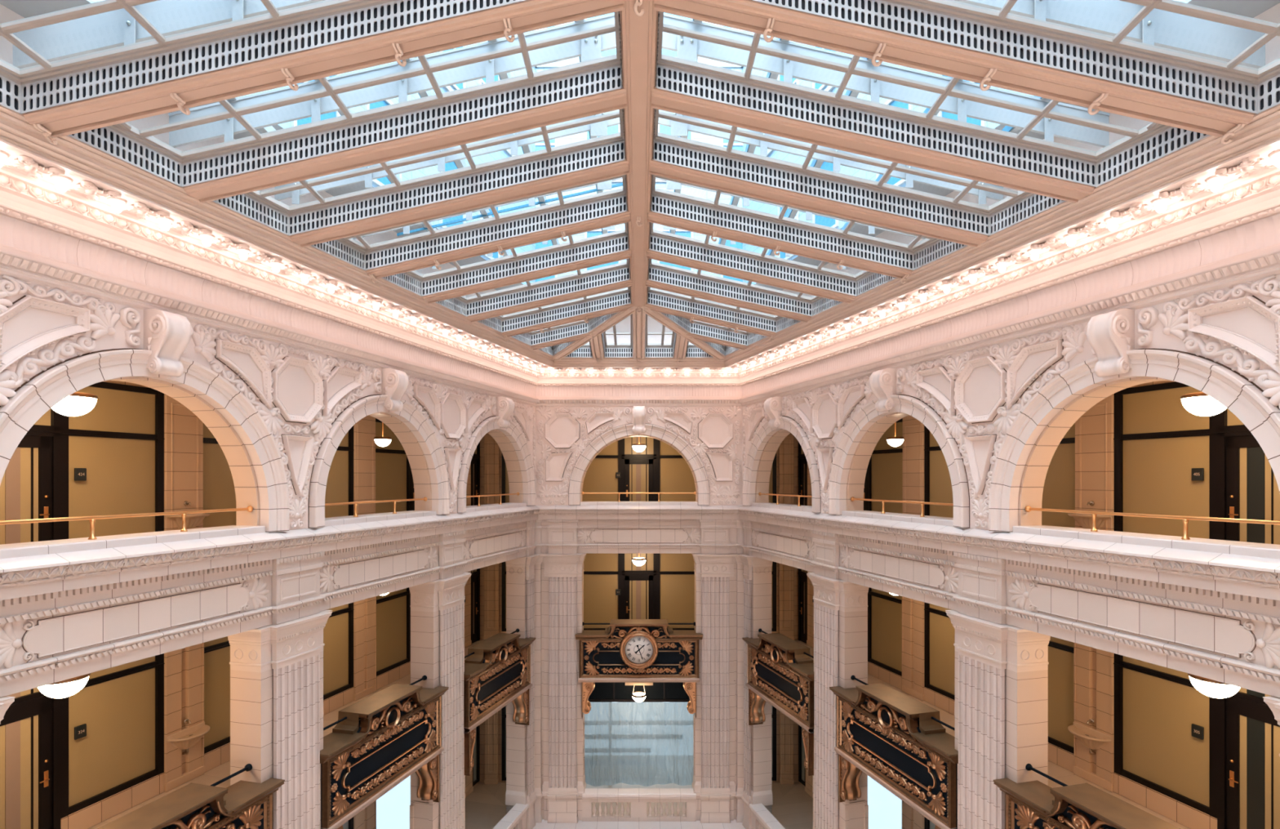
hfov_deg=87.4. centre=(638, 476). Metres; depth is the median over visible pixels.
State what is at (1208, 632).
frieze panel
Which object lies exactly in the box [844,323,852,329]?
light bulb
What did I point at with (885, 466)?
window
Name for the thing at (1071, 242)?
light bulb
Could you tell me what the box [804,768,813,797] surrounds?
pilaster
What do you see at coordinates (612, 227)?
skylight
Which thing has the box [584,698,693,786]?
plastic sheet
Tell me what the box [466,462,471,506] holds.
pilaster
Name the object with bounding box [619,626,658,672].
wall clock
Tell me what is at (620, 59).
vent grille
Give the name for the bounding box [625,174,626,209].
vent grille
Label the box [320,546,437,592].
frieze panel
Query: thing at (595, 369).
rosette
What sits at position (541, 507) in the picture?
trim
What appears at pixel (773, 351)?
rosette
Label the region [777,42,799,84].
window
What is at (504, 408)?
keystone
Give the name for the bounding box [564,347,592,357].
vent grille
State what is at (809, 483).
pilaster
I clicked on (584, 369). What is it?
rosette
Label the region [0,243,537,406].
trim
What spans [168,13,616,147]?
skylight window
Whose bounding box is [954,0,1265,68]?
skylight
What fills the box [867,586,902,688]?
window
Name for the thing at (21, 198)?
trim
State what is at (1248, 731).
door
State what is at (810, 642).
pilaster
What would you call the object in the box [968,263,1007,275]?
rosette
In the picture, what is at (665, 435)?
archway
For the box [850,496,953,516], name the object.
handrail
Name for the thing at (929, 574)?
frieze panel
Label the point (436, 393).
relief
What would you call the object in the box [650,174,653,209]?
vent grille
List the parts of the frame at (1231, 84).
pane frame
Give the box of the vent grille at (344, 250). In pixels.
[311,240,364,270]
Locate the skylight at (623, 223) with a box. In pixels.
[445,222,624,263]
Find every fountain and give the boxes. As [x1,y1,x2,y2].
[164,500,209,528]
[164,718,210,754]
[1067,500,1113,529]
[1067,718,1112,754]
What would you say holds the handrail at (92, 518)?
on the archway at (251, 452)
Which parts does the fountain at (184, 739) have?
spout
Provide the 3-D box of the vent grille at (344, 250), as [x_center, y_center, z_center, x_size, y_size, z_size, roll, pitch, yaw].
[-4.669,-3.529,10.417,0.012,0.270,1.243,0,0,15]
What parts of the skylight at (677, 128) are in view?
gusset plate, gusset plate, gusset plate, gusset plate, gusset plate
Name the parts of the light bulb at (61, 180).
glass bulb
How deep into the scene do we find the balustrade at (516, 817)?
18.79 m
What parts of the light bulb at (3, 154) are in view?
glass bulb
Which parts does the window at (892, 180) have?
glass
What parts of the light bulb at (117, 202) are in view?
glass bulb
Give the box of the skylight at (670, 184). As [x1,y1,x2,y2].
[655,177,925,239]
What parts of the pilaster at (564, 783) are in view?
moulding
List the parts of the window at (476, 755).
pane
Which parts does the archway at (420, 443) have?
sill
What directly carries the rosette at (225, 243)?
attached to the wall at (295, 387)
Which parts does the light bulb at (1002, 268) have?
glass bulb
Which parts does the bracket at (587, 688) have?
plate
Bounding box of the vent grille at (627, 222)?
[626,222,628,248]
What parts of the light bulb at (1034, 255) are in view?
glass bulb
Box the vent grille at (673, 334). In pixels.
[672,333,675,356]
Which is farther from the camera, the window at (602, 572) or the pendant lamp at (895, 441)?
the window at (602, 572)
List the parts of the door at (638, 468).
glass, transom glass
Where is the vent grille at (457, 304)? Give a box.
[435,297,466,315]
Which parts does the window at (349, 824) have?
pane, frame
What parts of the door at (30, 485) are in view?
glass, transom glass, frame, handle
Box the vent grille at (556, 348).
[552,340,575,355]
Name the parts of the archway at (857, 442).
sill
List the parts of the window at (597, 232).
glass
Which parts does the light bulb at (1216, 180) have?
glass bulb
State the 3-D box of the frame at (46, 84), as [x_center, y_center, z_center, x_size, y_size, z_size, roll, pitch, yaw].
[-3.152,-4.234,5.680,5.926,1.685,1.208,0,0,0]
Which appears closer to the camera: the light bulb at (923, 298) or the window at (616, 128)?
the light bulb at (923, 298)
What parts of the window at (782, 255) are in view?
glass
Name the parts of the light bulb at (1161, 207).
glass bulb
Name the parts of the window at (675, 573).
pane, pane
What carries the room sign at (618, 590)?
attached to the window at (602, 572)
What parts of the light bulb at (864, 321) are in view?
glass bulb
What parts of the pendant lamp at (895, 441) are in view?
lamp shade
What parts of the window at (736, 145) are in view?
frame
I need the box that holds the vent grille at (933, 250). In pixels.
[913,240,967,269]
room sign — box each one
[74,467,86,480]
[74,723,86,739]
[615,471,620,477]
[615,588,620,595]
[1191,467,1204,480]
[1191,723,1204,739]
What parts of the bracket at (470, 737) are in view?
plate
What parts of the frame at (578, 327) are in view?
pane frame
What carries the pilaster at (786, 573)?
on the floor
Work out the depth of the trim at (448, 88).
17.06 m
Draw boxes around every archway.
[0,347,288,558]
[307,394,449,528]
[457,415,535,512]
[568,422,709,505]
[742,415,821,512]
[828,394,969,528]
[988,347,1279,559]
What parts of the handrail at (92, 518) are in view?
post, post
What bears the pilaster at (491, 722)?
on the floor at (498, 790)
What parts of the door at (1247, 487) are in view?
handle, frame, transom glass, glass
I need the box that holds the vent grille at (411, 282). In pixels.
[382,272,422,295]
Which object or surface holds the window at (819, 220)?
in the wall at (753, 205)
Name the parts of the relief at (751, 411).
panel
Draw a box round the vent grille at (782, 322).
[776,316,800,332]
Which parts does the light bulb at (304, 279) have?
glass bulb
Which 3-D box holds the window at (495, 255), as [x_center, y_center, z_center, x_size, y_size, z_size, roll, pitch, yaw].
[-4.242,-7.200,19.069,0.050,2.000,1.200,0,0,15]
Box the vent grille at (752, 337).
[747,333,766,345]
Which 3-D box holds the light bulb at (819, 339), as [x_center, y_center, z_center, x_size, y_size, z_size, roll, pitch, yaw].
[3.994,-3.087,14.887,0.234,0.155,0.240,0,0,-15]
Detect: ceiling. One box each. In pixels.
[0,0,552,307]
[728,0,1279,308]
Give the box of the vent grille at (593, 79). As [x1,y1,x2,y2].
[180,65,622,186]
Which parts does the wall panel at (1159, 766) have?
pane, pane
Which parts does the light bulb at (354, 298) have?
glass bulb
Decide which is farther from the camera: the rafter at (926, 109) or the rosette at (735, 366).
the rosette at (735, 366)
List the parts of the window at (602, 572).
pane, pane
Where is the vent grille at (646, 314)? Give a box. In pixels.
[644,314,646,355]
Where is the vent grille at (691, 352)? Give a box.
[685,347,713,357]
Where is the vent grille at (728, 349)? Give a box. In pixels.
[724,346,739,355]
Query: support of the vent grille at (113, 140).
attached to the frame at (135, 146)
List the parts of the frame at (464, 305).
pane frame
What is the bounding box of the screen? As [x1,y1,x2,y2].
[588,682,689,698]
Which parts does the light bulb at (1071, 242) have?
glass bulb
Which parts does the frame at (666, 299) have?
pane frame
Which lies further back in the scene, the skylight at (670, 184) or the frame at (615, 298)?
the frame at (615, 298)
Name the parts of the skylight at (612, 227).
gusset plate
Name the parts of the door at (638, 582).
glass, transom glass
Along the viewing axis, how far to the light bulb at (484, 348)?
15.97 m
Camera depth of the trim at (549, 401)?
19.94 m
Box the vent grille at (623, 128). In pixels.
[622,108,625,157]
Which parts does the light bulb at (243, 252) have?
glass bulb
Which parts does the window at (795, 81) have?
glass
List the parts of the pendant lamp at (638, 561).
lamp shade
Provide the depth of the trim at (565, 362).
19.15 m
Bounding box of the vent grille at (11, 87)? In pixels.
[0,75,22,114]
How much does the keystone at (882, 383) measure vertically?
0.810 m
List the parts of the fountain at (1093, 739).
spout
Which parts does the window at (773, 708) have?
pane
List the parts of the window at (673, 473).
pane, pane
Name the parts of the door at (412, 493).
frame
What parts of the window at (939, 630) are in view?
pane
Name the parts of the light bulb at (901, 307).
glass bulb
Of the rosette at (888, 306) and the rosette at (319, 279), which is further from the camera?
the rosette at (888, 306)
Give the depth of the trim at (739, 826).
19.67 m
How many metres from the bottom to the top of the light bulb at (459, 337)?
0.155 m
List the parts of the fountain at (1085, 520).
spout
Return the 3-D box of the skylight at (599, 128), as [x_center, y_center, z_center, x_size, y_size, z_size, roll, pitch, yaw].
[-2.655,-4.798,9.455,5.271,1.702,0.650,0,0,0]
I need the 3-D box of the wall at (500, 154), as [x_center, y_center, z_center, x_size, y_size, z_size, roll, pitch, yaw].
[-6.762,-12.100,10.375,0.301,13.800,26.500,0,0,15]
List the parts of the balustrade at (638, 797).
rail, rail, cap rail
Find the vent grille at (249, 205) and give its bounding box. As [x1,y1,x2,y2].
[213,193,288,235]
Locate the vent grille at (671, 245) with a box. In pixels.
[648,235,857,296]
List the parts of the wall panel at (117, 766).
pane, pane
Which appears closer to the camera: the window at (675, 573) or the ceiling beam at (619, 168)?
the ceiling beam at (619, 168)
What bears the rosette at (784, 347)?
attached to the wall at (982, 385)
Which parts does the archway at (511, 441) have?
sill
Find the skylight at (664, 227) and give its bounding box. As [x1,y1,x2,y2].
[662,225,845,268]
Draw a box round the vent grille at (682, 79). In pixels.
[655,65,1096,186]
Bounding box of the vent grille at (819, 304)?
[812,297,841,315]
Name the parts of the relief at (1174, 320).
panel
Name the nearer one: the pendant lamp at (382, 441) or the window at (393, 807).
the pendant lamp at (382, 441)
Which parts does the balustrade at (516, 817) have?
rail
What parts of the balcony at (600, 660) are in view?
frame, moulding, cornice, backing panel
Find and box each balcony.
[97,777,284,828]
[320,683,448,828]
[463,632,535,733]
[574,618,702,682]
[742,632,813,733]
[829,683,958,828]
[993,777,1180,828]
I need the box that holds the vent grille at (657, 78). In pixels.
[655,11,659,85]
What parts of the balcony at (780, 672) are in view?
cornice, moulding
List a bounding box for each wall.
[0,4,535,529]
[87,0,535,284]
[103,380,476,786]
[478,435,799,782]
[535,21,742,302]
[535,315,742,505]
[742,0,1191,284]
[742,2,1279,529]
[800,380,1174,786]
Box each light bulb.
[0,150,8,167]
[49,173,72,191]
[106,196,126,212]
[155,215,173,230]
[198,232,214,246]
[235,247,250,260]
[268,261,282,272]
[298,271,311,283]
[324,283,337,293]
[349,292,359,302]
[370,300,381,310]
[391,308,400,317]
[408,315,418,324]
[425,322,434,329]
[440,328,449,335]
[455,333,463,341]
[468,339,475,346]
[480,344,487,351]
[492,348,499,355]
[502,353,508,359]
[779,349,785,355]
[790,344,796,351]
[801,339,808,346]
[815,334,822,341]
[828,328,836,335]
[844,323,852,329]
[859,315,869,324]
[877,309,887,317]
[896,301,906,310]
[917,292,928,302]
[941,283,952,293]
[966,272,979,283]
[995,261,1008,271]
[1027,248,1042,260]
[1063,232,1079,246]
[1104,216,1122,230]
[1151,196,1171,213]
[1205,174,1227,191]
[1268,149,1279,167]
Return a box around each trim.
[0,104,555,367]
[0,141,551,371]
[0,168,540,386]
[0,213,536,395]
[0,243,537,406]
[0,505,540,573]
[0,509,539,599]
[0,520,528,669]
[0,543,535,697]
[415,34,537,156]
[533,822,544,828]
[535,62,742,295]
[535,386,742,395]
[536,371,741,386]
[536,395,742,406]
[536,505,741,509]
[537,509,740,519]
[537,818,740,828]
[541,519,737,543]
[541,543,737,553]
[543,367,737,371]
[552,353,725,367]
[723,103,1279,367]
[726,140,1279,371]
[733,822,745,828]
[737,168,1279,386]
[737,505,1279,573]
[738,243,1279,406]
[738,509,1279,600]
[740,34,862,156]
[741,213,1279,395]
[742,543,1279,697]
[750,520,1279,669]
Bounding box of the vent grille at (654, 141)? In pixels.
[653,108,655,157]
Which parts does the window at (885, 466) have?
pane, pane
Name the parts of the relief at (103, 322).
panel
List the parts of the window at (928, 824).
frame, pane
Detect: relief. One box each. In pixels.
[0,274,141,405]
[182,323,382,527]
[404,374,496,512]
[510,400,537,498]
[536,405,631,504]
[647,405,741,504]
[741,400,768,498]
[782,374,873,512]
[896,324,1096,527]
[1137,274,1279,408]
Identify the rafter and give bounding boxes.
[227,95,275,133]
[315,76,436,231]
[401,57,510,256]
[488,38,559,244]
[574,18,608,234]
[669,18,702,234]
[718,37,788,244]
[767,57,875,256]
[841,76,963,231]
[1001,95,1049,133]
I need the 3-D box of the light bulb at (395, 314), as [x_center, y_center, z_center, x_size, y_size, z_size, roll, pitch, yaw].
[-4.595,-3.087,12.654,0.234,0.155,0.240,0,0,15]
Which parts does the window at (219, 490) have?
pane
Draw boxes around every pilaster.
[0,695,15,724]
[164,393,203,530]
[164,642,204,791]
[353,415,375,515]
[353,595,376,700]
[353,800,376,828]
[408,529,471,828]
[464,570,471,647]
[465,768,473,797]
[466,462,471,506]
[483,562,499,639]
[484,432,499,504]
[484,711,498,783]
[505,519,539,828]
[542,519,586,822]
[692,519,736,822]
[738,519,773,828]
[778,432,794,504]
[778,563,794,639]
[779,711,793,783]
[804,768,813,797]
[806,529,868,828]
[806,570,813,648]
[807,463,812,506]
[901,595,924,700]
[902,415,924,515]
[902,800,924,828]
[1073,642,1114,791]
[1075,393,1114,530]
[1262,695,1279,756]
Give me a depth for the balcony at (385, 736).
12.72 m
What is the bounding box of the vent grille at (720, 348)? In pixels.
[702,340,724,355]
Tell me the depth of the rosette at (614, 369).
19.45 m
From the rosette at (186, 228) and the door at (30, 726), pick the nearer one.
the rosette at (186, 228)
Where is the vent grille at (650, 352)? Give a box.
[644,347,673,357]
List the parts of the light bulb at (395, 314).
glass bulb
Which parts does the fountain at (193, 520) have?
spout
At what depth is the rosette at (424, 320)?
13.46 m
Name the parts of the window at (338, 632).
pane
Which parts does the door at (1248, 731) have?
handle, transom glass, glass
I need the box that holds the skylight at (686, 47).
[662,13,1109,147]
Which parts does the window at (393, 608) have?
pane, pane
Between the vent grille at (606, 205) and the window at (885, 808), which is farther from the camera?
the window at (885, 808)
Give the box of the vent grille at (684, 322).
[659,311,690,332]
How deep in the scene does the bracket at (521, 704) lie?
19.16 m
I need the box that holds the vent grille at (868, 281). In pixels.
[855,272,895,296]
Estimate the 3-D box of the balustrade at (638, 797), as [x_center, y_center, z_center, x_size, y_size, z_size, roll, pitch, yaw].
[0.000,10.010,20.085,3.400,1.180,0.370,0,0,0]
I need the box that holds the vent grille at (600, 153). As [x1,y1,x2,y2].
[287,141,625,235]
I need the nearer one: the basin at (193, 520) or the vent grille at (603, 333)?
the basin at (193, 520)
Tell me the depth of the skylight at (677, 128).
9.73 m
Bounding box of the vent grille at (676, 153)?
[652,141,989,235]
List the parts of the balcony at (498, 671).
moulding, cornice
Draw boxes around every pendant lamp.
[37,672,90,697]
[51,391,97,416]
[373,422,391,446]
[625,682,653,702]
[631,435,645,452]
[631,553,646,565]
[886,422,904,446]
[1179,391,1226,416]
[1187,672,1239,697]
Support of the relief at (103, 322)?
attached to the wall at (295, 387)
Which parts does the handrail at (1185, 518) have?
post, post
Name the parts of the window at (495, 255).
glass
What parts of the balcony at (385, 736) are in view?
moulding, cornice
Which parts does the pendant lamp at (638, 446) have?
lamp shade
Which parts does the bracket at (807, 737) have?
plate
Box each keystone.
[143,307,191,377]
[381,367,408,411]
[495,395,514,427]
[631,405,645,433]
[763,395,782,427]
[869,367,896,411]
[1086,307,1134,377]
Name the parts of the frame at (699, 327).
pane frame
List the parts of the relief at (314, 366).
panel, octagon frame, triangular panel, panel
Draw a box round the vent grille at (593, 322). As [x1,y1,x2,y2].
[587,311,617,332]
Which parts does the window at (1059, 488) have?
pane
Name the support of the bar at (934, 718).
attached to the balcony at (892, 736)
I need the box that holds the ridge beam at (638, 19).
[619,0,658,312]
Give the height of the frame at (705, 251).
1.303 m
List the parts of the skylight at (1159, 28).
gusset plate, gusset plate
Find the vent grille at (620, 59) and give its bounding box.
[617,11,622,84]
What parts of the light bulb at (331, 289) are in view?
glass bulb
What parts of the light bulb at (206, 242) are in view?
glass bulb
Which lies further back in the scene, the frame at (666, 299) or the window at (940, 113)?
the frame at (666, 299)
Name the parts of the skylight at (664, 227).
gusset plate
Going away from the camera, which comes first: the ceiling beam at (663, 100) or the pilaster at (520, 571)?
the ceiling beam at (663, 100)
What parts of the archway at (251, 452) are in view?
sill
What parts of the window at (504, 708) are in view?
pane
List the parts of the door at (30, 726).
glass, transom glass, handle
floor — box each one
[88,640,481,828]
[465,782,813,828]
[796,640,1189,828]
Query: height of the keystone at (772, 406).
0.810 m
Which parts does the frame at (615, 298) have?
pane frame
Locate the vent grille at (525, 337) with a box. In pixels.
[511,333,530,345]
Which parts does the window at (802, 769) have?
pane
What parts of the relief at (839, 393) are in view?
panel, octagon frame, triangular panel, panel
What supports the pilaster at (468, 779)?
on the floor at (498, 790)
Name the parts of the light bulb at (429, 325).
glass bulb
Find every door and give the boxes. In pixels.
[0,408,61,544]
[0,687,60,828]
[410,468,414,510]
[471,441,479,505]
[471,568,479,643]
[622,435,656,501]
[622,553,656,618]
[797,441,807,505]
[797,568,807,643]
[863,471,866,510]
[1216,408,1279,544]
[1217,687,1279,828]
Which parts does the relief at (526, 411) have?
panel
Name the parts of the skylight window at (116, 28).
gusset plate, gusset plate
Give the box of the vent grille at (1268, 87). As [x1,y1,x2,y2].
[1255,74,1279,114]
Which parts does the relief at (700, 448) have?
panel, octagon frame, panel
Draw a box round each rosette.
[1,155,65,178]
[65,180,121,200]
[120,201,169,220]
[168,220,212,236]
[208,236,249,251]
[246,251,282,263]
[272,263,311,275]
[301,275,337,285]
[327,285,361,294]
[351,294,382,303]
[372,302,402,311]
[391,311,420,318]
[409,317,436,324]
[426,324,451,330]
[440,329,465,336]
[454,335,478,341]
[467,340,490,346]
[480,345,501,350]
[491,349,511,354]
[502,353,521,358]
[511,357,531,361]
[520,361,539,365]
[529,364,547,368]
[554,367,568,371]
[573,367,587,371]
[592,367,606,371]
[612,367,626,371]
[631,367,644,371]
[650,367,664,371]
[670,367,684,371]
[688,367,702,371]
[707,367,722,371]
[730,364,748,368]
[738,360,757,365]
[747,357,766,362]
[756,353,777,358]
[766,349,787,354]
[777,345,799,350]
[788,340,810,346]
[800,335,823,341]
[813,329,838,336]
[827,324,853,330]
[842,317,870,324]
[859,310,887,318]
[877,302,906,311]
[897,294,928,303]
[918,284,951,295]
[942,275,977,285]
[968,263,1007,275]
[997,250,1039,263]
[1030,236,1068,251]
[1067,220,1110,236]
[1109,201,1156,220]
[1158,179,1211,201]
[1214,154,1275,179]
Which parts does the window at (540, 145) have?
frame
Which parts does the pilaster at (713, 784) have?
moulding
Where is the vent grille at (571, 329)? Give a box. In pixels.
[530,322,587,345]
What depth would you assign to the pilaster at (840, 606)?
15.11 m
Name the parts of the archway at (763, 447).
sill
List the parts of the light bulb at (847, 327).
glass bulb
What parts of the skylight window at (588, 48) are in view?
gusset plate, gusset plate, gusset plate, gusset plate, gusset plate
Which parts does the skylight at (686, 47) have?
gusset plate, gusset plate, gusset plate, gusset plate, gusset plate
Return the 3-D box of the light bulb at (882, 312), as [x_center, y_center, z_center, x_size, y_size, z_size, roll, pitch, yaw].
[4.595,-3.087,12.654,0.234,0.155,0.240,0,0,-15]
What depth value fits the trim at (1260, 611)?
8.85 m
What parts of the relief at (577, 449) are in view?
panel, octagon frame, panel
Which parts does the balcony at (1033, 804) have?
frame, cornice, backing panel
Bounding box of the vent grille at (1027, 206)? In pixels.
[988,194,1064,235]
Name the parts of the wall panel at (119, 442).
pane, pane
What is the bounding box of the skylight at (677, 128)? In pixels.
[657,109,1003,204]
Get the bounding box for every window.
[13,0,323,68]
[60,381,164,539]
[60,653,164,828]
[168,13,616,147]
[203,422,354,527]
[204,602,354,772]
[291,74,340,126]
[342,817,353,828]
[364,99,401,186]
[375,417,410,513]
[376,586,410,689]
[376,775,410,828]
[439,45,465,89]
[439,161,465,227]
[472,724,479,786]
[479,42,500,84]
[479,206,500,259]
[501,439,622,502]
[501,553,622,632]
[501,705,506,780]
[535,137,557,151]
[535,240,557,281]
[584,124,620,139]
[584,228,621,289]
[585,12,616,57]
[656,439,776,502]
[656,553,776,632]
[657,124,693,139]
[657,228,693,271]
[662,12,692,57]
[720,137,742,151]
[720,239,742,281]
[771,705,776,780]
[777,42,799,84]
[777,206,799,259]
[798,724,805,786]
[812,45,839,89]
[812,161,839,227]
[866,417,902,513]
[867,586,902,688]
[867,775,902,828]
[875,99,913,186]
[924,422,1075,527]
[924,601,1074,772]
[924,816,935,828]
[937,74,986,126]
[1113,381,1217,539]
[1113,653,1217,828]
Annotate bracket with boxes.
[415,754,439,802]
[464,727,475,775]
[511,688,529,724]
[581,682,595,717]
[683,682,696,717]
[748,688,765,724]
[801,727,813,775]
[838,754,862,802]
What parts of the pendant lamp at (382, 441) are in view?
lamp shade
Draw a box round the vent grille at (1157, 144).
[1096,126,1209,186]
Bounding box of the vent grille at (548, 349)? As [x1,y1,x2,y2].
[538,345,552,355]
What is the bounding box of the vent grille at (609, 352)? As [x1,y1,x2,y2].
[604,347,632,357]
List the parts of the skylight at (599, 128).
gusset plate, gusset plate, gusset plate, gusset plate, gusset plate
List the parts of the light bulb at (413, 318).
glass bulb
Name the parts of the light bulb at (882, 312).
glass bulb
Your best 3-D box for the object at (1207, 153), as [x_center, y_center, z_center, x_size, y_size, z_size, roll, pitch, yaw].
[4.823,-3.315,10.219,0.177,0.370,18.606,0,0,-15]
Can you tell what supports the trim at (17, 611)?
attached to the wall at (295, 387)
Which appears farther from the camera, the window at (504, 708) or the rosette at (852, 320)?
the window at (504, 708)
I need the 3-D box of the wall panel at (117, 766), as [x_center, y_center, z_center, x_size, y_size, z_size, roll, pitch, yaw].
[-8.763,3.890,11.193,0.110,3.500,1.700,0,0,15]
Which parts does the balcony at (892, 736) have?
cornice, moulding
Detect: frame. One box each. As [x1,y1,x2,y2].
[0,0,524,114]
[67,11,622,186]
[213,108,625,235]
[311,174,627,270]
[382,222,628,296]
[435,257,630,315]
[477,286,631,332]
[511,311,617,345]
[601,313,632,357]
[644,313,676,357]
[647,286,800,332]
[648,222,895,296]
[648,258,841,315]
[650,174,967,270]
[652,108,1064,235]
[655,11,1209,186]
[659,311,766,345]
[753,0,1279,114]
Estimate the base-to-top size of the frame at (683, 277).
1.208 m
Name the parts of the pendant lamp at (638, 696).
lamp shade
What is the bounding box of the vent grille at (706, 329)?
[690,322,747,345]
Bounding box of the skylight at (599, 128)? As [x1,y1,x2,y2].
[274,109,619,204]
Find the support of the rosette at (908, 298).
attached to the wall at (982, 385)
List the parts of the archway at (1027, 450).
sill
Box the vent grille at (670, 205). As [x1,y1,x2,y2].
[650,195,914,270]
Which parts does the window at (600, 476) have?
pane, pane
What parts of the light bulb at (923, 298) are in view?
glass bulb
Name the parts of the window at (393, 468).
pane, pane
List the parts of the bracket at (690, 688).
plate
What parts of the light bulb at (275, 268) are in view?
glass bulb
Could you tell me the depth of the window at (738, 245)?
22.19 m
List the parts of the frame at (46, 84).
pane frame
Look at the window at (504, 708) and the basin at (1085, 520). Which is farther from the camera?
the window at (504, 708)
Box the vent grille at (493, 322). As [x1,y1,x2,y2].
[477,317,501,332]
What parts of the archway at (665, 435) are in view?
sill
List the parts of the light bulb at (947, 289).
glass bulb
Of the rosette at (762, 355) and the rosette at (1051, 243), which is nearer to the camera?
the rosette at (1051, 243)
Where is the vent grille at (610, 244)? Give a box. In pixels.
[421,235,628,296]
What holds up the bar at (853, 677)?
attached to the balcony at (892, 736)
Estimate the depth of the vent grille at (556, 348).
18.48 m
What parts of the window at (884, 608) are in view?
pane, pane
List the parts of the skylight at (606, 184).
gusset plate, gusset plate, gusset plate, gusset plate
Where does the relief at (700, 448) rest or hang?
attached to the wall at (562, 430)
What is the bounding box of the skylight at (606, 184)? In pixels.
[352,177,622,239]
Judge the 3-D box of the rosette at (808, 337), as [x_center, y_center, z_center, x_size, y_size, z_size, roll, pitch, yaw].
[3.912,-3.120,15.154,0.436,0.060,0.393,0,0,-15]
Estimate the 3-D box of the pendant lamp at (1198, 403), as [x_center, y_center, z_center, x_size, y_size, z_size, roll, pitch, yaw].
[7.682,-1.240,9.069,0.567,0.840,0.567,0,0,-15]
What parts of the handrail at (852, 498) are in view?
post, post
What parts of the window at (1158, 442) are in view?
pane, pane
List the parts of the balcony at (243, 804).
backing panel, cornice, frame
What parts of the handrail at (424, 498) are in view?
post, post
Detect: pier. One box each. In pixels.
[534,519,544,822]
[733,519,743,822]
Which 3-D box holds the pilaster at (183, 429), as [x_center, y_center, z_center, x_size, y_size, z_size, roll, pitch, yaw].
[-8.429,-0.010,12.376,0.160,3.260,0.780,0,0,15]
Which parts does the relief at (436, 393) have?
panel, triangular panel, octagon frame, panel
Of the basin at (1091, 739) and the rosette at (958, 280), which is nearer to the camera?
the rosette at (958, 280)
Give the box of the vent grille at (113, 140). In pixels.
[67,126,181,186]
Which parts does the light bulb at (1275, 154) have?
glass bulb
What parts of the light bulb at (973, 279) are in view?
glass bulb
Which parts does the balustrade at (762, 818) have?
rail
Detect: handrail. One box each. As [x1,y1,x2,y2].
[0,505,253,539]
[324,496,427,516]
[466,492,519,506]
[582,491,696,501]
[758,492,812,506]
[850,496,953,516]
[1025,505,1279,539]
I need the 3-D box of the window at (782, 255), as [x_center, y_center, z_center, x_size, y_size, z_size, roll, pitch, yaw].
[4.242,-7.200,19.069,0.050,2.000,1.200,0,0,-15]
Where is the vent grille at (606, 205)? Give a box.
[364,195,626,270]
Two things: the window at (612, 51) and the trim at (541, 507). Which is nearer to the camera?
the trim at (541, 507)
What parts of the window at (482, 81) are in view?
glass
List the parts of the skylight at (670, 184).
gusset plate, gusset plate, gusset plate, gusset plate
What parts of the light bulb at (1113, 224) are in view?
glass bulb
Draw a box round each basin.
[166,512,209,528]
[166,724,210,749]
[1067,512,1111,529]
[1067,724,1111,749]
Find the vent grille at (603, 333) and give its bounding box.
[601,332,604,355]
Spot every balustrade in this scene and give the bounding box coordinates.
[493,803,528,828]
[582,787,696,821]
[749,803,785,828]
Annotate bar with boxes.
[210,763,252,786]
[323,716,346,730]
[408,675,426,684]
[582,622,609,625]
[667,622,695,625]
[803,651,813,657]
[850,675,869,684]
[931,716,955,730]
[1025,763,1067,786]
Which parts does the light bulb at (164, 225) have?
glass bulb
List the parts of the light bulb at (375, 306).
glass bulb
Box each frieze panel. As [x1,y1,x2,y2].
[0,577,269,667]
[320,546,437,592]
[463,529,526,559]
[577,528,700,543]
[751,529,813,559]
[840,546,958,592]
[1008,577,1279,668]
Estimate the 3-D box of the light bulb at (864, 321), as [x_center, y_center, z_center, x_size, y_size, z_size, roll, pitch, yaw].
[4.445,-3.087,13.212,0.234,0.155,0.240,0,0,-15]
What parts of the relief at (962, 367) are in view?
panel, triangular panel, octagon frame, panel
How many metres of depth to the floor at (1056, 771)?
12.73 m
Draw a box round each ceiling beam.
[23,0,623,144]
[183,86,626,202]
[289,158,628,247]
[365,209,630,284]
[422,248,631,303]
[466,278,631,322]
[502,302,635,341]
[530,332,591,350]
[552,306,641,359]
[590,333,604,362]
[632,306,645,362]
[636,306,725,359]
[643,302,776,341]
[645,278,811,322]
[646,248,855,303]
[648,158,988,247]
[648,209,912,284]
[651,86,1094,202]
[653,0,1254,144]
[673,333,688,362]
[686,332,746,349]
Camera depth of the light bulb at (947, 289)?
10.95 m

